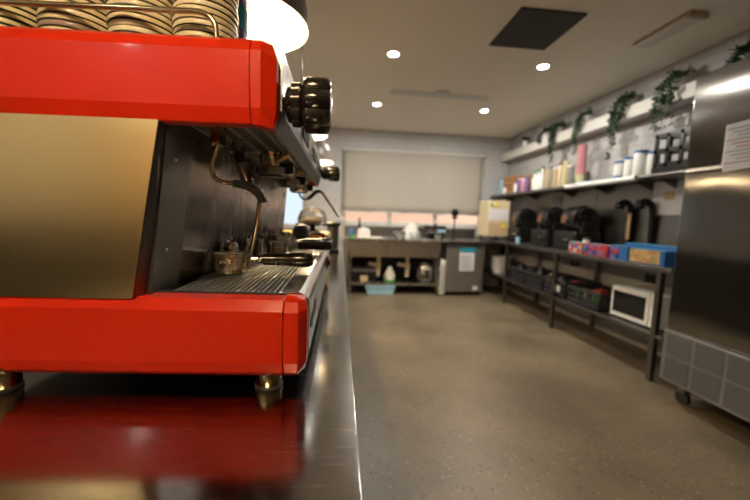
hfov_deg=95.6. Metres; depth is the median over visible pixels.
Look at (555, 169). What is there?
storage jar
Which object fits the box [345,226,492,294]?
sink counter
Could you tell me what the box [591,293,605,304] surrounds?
packet
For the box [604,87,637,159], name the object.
trailing plant
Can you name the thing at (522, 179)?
spice jar
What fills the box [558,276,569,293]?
bag
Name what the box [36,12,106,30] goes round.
saucer
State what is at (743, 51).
trailing plant
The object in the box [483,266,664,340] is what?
shelf
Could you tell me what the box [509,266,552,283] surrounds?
crate
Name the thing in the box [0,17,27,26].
saucer
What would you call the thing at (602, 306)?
crate
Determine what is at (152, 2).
saucer
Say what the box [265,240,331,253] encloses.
portafilter
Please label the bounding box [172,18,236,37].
saucer
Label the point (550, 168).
storage jar
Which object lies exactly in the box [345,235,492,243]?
countertop
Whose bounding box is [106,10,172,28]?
saucer
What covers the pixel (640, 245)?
lid
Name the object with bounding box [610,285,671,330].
microwave oven
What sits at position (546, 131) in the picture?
trailing plant
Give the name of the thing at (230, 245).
tamper
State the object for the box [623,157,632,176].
tin
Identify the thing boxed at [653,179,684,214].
notice
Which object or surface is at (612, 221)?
trim
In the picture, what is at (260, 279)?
tray
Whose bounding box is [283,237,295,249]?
basket
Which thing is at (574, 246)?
box
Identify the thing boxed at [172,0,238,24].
saucer
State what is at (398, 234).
mixing bowl
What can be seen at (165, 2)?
saucer
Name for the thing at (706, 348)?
fridge
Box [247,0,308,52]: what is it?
pendant lamp
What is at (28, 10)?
saucer
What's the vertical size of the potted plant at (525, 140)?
0.183 m
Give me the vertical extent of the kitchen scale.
0.220 m
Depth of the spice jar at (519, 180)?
5.22 m
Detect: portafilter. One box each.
[211,251,312,273]
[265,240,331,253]
[283,237,332,249]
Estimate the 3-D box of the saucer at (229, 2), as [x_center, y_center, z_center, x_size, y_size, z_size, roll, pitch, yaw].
[-0.319,-0.458,0.641,0.113,0.011,0.113,2,6,6]
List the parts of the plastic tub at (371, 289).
tub lid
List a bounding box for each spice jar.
[513,182,516,192]
[517,178,521,191]
[521,178,524,191]
[524,177,529,190]
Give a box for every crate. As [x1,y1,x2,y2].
[503,175,524,193]
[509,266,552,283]
[525,173,544,190]
[525,270,573,289]
[543,276,601,298]
[567,285,612,311]
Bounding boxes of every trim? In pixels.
[506,189,597,228]
[596,183,680,245]
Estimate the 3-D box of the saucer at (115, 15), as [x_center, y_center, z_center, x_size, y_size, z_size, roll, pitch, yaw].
[-0.430,-0.407,0.635,0.113,0.011,0.113,-3,7,-41]
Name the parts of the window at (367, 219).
pane, sill, pane, pane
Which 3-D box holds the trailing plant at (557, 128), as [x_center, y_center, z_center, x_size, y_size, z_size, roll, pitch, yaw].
[2.449,-1.456,4.614,0.233,0.582,0.226,3,6,13]
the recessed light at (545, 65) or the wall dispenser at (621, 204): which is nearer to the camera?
the recessed light at (545, 65)
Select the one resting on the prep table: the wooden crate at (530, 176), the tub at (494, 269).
the tub at (494, 269)
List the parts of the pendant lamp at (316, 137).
cord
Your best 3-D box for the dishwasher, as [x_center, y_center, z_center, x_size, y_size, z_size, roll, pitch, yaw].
[1.405,0.304,5.737,0.625,0.800,0.678,1,6,-6]
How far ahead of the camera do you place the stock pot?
5.49 m
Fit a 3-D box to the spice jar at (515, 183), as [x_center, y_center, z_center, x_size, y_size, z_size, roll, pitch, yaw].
[2.229,-0.981,5.356,0.082,0.161,0.082,1,6,-6]
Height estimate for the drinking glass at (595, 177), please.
0.090 m
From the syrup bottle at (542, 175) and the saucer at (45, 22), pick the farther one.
the syrup bottle at (542, 175)
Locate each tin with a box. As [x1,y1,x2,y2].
[612,161,623,177]
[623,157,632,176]
[632,150,649,175]
[645,151,660,174]
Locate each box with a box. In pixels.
[351,267,375,281]
[478,200,509,240]
[568,241,586,253]
[583,243,609,257]
[609,245,638,260]
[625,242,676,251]
[629,247,675,266]
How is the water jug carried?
on the wall shelf at (533, 194)
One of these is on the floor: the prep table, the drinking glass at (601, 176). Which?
the prep table
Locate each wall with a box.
[283,128,510,285]
[502,28,749,356]
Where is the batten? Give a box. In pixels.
[633,10,709,47]
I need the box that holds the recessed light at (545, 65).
[537,63,549,68]
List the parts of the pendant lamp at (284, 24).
lamp shade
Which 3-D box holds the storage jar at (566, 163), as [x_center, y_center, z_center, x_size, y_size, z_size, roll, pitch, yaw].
[2.399,-0.952,4.276,0.078,0.321,0.078,1,6,-6]
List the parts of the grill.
lid handle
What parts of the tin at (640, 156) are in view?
lid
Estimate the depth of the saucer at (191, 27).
0.60 m
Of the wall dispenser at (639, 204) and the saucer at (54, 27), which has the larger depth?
the wall dispenser at (639, 204)
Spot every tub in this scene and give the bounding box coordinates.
[365,285,395,294]
[490,255,511,272]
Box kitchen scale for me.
[419,225,445,239]
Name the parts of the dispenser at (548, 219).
round tank, arched handle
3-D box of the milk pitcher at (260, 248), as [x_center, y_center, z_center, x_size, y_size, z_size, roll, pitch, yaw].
[-0.368,-0.003,1.114,0.064,0.068,0.045,1,6,-6]
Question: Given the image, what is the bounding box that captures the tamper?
[224,237,238,250]
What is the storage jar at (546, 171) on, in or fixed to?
on the wall shelf at (533, 194)
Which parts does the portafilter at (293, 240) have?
handle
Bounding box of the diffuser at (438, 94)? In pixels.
[432,91,450,97]
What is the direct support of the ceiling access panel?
attached to the ceiling
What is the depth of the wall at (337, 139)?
5.96 m
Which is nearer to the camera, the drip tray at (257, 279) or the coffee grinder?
the drip tray at (257, 279)
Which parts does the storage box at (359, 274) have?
box lid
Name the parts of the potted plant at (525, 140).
pot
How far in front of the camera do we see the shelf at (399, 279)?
5.43 m
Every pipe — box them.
[368,257,380,276]
[397,257,409,276]
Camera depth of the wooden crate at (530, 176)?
5.22 m
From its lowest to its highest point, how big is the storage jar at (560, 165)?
0.311 m
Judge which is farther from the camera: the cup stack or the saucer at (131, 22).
the cup stack
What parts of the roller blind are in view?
rail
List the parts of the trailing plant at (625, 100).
pot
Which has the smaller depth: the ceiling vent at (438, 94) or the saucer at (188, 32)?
the saucer at (188, 32)
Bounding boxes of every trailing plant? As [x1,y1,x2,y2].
[536,124,552,143]
[546,120,565,163]
[571,107,593,154]
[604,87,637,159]
[648,65,695,136]
[725,39,749,65]
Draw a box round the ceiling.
[284,0,749,137]
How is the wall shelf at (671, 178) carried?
attached to the wall at (634, 136)
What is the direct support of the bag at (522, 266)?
in the crate at (515, 276)
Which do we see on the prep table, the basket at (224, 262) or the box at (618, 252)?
the box at (618, 252)
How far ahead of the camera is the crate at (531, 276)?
4.36 m
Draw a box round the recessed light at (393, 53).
[387,50,399,56]
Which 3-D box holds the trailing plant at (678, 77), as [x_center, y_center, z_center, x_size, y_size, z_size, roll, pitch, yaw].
[2.604,-1.299,2.986,0.216,0.578,0.281,1,6,-6]
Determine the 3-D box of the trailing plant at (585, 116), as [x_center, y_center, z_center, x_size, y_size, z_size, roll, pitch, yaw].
[2.483,-1.429,4.081,0.218,0.555,0.186,4,6,20]
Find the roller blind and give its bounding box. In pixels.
[342,148,484,215]
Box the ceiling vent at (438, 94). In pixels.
[390,89,489,100]
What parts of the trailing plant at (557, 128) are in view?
pot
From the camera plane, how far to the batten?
2.52 m
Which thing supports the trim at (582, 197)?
attached to the wall at (634, 136)
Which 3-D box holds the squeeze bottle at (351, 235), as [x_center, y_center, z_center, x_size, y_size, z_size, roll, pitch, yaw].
[-0.361,-0.287,5.277,0.071,0.190,0.092,-1,6,-28]
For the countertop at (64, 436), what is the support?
on the floor
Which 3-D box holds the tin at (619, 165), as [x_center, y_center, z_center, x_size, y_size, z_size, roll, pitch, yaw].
[2.480,-0.803,3.450,0.107,0.189,0.107,1,6,-6]
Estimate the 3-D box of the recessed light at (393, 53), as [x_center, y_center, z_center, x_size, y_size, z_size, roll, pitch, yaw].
[0.168,-1.788,3.100,0.116,0.008,0.116,1,6,-6]
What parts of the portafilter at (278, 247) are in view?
handle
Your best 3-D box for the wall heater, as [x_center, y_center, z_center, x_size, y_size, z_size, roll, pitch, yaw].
[1.053,0.414,5.596,0.080,0.545,0.448,1,6,-6]
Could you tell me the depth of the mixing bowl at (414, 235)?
5.36 m
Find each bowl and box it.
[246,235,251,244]
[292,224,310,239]
[393,231,405,238]
[409,232,420,238]
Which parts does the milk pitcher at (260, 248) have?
jug handle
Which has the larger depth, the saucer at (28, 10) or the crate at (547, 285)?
the crate at (547, 285)
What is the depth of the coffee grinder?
3.03 m
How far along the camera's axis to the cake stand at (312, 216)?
2.34 m
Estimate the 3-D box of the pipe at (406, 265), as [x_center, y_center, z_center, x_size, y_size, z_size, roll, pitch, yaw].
[0.469,0.264,5.578,0.211,0.350,0.090,1,6,-6]
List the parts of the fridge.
door, grip rail, door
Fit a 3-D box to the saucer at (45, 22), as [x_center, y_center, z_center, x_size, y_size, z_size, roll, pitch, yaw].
[-0.543,-0.388,0.626,0.113,0.011,0.113,4,6,25]
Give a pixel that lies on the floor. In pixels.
(458, 395)
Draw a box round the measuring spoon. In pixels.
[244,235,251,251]
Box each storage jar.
[544,170,548,187]
[548,167,553,187]
[552,167,557,186]
[556,163,563,186]
[561,161,569,185]
[566,165,574,184]
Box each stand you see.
[295,205,329,231]
[449,209,458,239]
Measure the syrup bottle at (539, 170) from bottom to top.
0.301 m
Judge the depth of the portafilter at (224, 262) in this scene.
0.85 m
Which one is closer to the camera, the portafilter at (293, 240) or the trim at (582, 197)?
the portafilter at (293, 240)
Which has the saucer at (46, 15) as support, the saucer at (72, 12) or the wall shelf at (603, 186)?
the saucer at (72, 12)
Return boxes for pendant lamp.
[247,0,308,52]
[301,46,327,139]
[315,140,332,164]
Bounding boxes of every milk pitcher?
[253,238,271,255]
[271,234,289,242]
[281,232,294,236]
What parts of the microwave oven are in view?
door, control panel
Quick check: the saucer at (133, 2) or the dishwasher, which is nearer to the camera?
the saucer at (133, 2)
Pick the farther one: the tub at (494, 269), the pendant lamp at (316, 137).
the tub at (494, 269)
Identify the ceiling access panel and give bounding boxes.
[489,7,587,49]
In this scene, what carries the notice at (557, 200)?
attached to the wall at (634, 136)
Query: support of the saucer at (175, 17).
on the saucer at (184, 21)
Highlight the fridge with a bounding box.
[659,56,749,422]
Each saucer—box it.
[0,6,36,23]
[0,10,36,27]
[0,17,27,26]
[10,6,36,16]
[35,0,105,22]
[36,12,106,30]
[37,8,107,29]
[37,19,96,30]
[40,26,73,29]
[66,0,105,15]
[86,0,102,2]
[105,0,170,14]
[105,0,171,21]
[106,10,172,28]
[106,12,172,34]
[107,25,159,33]
[108,19,171,34]
[156,0,171,6]
[171,0,237,13]
[171,4,237,32]
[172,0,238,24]
[172,0,238,30]
[172,14,237,37]
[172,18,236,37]
[173,24,231,37]
[174,30,213,36]
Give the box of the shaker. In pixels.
[583,238,590,242]
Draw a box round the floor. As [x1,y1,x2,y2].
[346,284,749,499]
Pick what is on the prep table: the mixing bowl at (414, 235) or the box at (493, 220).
the box at (493, 220)
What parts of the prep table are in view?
leg, leg, leg, leg, leg, leg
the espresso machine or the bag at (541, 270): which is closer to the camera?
the espresso machine
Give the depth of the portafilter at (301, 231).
1.57 m
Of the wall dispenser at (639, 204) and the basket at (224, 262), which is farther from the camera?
the wall dispenser at (639, 204)
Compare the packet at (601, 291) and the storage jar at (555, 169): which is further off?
the storage jar at (555, 169)
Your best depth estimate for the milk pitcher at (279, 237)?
1.35 m
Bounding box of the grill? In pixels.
[290,231,329,238]
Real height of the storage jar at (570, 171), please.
0.261 m
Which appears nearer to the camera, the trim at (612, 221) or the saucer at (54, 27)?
the saucer at (54, 27)
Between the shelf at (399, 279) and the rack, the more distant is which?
the shelf at (399, 279)
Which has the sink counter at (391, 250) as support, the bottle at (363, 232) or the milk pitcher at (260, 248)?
the bottle at (363, 232)
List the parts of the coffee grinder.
hopper lid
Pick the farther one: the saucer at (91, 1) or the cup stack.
the cup stack
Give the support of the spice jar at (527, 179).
on the wall shelf at (533, 194)
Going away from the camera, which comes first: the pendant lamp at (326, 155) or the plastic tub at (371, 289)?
the pendant lamp at (326, 155)
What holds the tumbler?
on the espresso machine
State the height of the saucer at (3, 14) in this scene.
0.011 m
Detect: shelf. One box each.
[351,275,436,285]
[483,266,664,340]
[490,186,586,201]
[501,80,695,161]
[564,175,662,194]
[639,169,686,188]
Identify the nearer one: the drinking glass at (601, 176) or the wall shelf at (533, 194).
the drinking glass at (601, 176)
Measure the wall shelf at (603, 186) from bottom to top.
0.129 m
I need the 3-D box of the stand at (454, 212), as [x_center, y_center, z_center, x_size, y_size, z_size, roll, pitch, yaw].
[1.293,-0.416,5.541,0.140,0.501,0.140,1,6,-6]
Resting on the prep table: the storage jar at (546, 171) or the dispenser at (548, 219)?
the dispenser at (548, 219)
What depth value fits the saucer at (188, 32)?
0.59 m
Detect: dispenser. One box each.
[507,208,537,242]
[531,207,564,246]
[553,205,600,249]
[614,199,634,242]
[634,198,656,243]
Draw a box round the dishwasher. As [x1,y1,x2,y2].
[441,243,484,294]
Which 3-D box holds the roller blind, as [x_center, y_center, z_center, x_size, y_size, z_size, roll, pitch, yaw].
[0.683,-1.176,5.965,2.520,1.085,0.050,1,6,-6]
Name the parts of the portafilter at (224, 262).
handle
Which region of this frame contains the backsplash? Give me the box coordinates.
[178,132,286,283]
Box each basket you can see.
[211,251,248,273]
[265,240,288,253]
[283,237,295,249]
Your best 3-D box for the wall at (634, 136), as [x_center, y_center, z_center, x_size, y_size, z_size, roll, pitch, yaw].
[2.880,-0.231,1.881,0.100,2.700,8.800,1,6,-6]
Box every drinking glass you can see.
[593,175,598,180]
[599,174,605,179]
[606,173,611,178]
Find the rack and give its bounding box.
[651,126,690,173]
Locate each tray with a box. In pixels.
[157,250,328,352]
[174,267,297,292]
[419,225,445,228]
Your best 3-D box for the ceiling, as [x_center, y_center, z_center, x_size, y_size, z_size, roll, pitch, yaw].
[-0.213,-1.722,1.473,6.400,0.150,9.100,1,6,-6]
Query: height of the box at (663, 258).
0.122 m
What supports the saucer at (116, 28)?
on the saucer
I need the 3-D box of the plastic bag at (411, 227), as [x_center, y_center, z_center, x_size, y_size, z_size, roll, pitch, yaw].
[0.605,-0.337,5.723,0.297,0.263,0.221,1,6,-6]
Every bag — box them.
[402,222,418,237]
[516,264,526,278]
[535,267,547,285]
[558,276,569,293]
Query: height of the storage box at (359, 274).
0.194 m
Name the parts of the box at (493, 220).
panel, white panel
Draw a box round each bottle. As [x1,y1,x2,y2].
[349,225,353,237]
[357,227,369,237]
[384,266,394,281]
[531,171,536,189]
[535,169,540,189]
[538,166,544,188]
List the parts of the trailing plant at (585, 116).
pot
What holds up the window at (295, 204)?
in the wall at (337, 139)
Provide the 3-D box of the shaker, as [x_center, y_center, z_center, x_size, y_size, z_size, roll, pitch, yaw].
[2.246,-0.048,3.613,0.071,0.161,0.071,1,6,-6]
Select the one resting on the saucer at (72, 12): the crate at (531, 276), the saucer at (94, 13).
the saucer at (94, 13)
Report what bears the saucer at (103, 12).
on the saucer at (94, 13)
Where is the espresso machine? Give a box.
[0,0,339,393]
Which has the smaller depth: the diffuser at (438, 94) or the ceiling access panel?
the ceiling access panel
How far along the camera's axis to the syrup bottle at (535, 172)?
4.92 m
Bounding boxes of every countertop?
[0,238,361,499]
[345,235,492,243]
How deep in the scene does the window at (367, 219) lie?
6.12 m
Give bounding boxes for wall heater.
[432,258,445,293]
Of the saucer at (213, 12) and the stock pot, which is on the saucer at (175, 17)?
the saucer at (213, 12)
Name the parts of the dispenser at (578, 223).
round tank, arched handle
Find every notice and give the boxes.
[552,194,562,207]
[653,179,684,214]
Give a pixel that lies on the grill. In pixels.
(323, 234)
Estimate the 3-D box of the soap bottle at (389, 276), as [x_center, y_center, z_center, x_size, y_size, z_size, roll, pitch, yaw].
[0.237,0.387,5.466,0.176,0.240,0.176,1,6,-6]
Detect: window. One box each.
[283,188,304,227]
[341,158,484,228]
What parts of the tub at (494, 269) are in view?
food tub, food tub, food tub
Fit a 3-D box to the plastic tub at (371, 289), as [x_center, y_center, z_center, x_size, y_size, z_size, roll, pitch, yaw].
[0.071,0.618,5.472,0.480,0.140,0.320,1,6,-6]
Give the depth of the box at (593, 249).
3.28 m
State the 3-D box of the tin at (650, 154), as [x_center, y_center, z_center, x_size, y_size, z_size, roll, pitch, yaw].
[2.527,-0.781,3.088,0.098,0.219,0.098,1,6,-6]
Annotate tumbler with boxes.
[238,0,247,38]
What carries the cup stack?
on the wall shelf at (603, 186)
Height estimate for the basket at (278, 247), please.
0.050 m
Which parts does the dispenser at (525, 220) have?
arched handle, round tank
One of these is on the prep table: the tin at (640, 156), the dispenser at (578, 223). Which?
the dispenser at (578, 223)
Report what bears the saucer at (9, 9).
on the saucer at (3, 14)
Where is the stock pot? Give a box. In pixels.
[416,260,431,281]
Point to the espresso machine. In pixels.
(128, 160)
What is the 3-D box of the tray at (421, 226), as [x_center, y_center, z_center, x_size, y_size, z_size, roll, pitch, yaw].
[0.932,-0.374,5.520,0.360,0.040,0.340,1,6,-6]
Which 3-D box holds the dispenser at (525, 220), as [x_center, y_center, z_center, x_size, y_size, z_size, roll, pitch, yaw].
[2.231,-0.374,5.135,0.366,0.516,0.340,1,6,-6]
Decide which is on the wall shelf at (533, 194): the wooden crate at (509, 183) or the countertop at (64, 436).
the wooden crate at (509, 183)
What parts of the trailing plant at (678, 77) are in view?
pot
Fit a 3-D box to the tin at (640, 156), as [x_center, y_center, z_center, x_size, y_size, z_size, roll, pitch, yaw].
[2.505,-0.809,3.210,0.118,0.249,0.118,1,6,-6]
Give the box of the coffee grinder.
[327,221,340,251]
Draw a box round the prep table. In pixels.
[474,237,673,380]
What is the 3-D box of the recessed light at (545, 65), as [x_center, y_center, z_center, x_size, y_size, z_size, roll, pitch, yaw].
[1.612,-1.757,3.258,0.116,0.008,0.116,1,6,-6]
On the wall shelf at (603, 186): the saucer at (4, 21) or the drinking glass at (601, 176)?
the drinking glass at (601, 176)
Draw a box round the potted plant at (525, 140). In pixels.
[519,136,530,145]
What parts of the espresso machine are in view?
panel, cup rail, panel, panel, tap spout, slotted plate, steam knob, steam knob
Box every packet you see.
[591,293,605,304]
[594,289,607,300]
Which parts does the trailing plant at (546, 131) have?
pot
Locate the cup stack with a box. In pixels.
[575,144,587,183]
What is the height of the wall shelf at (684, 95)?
0.125 m
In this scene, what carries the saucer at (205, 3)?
on the saucer at (213, 12)
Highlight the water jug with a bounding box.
[499,178,505,194]

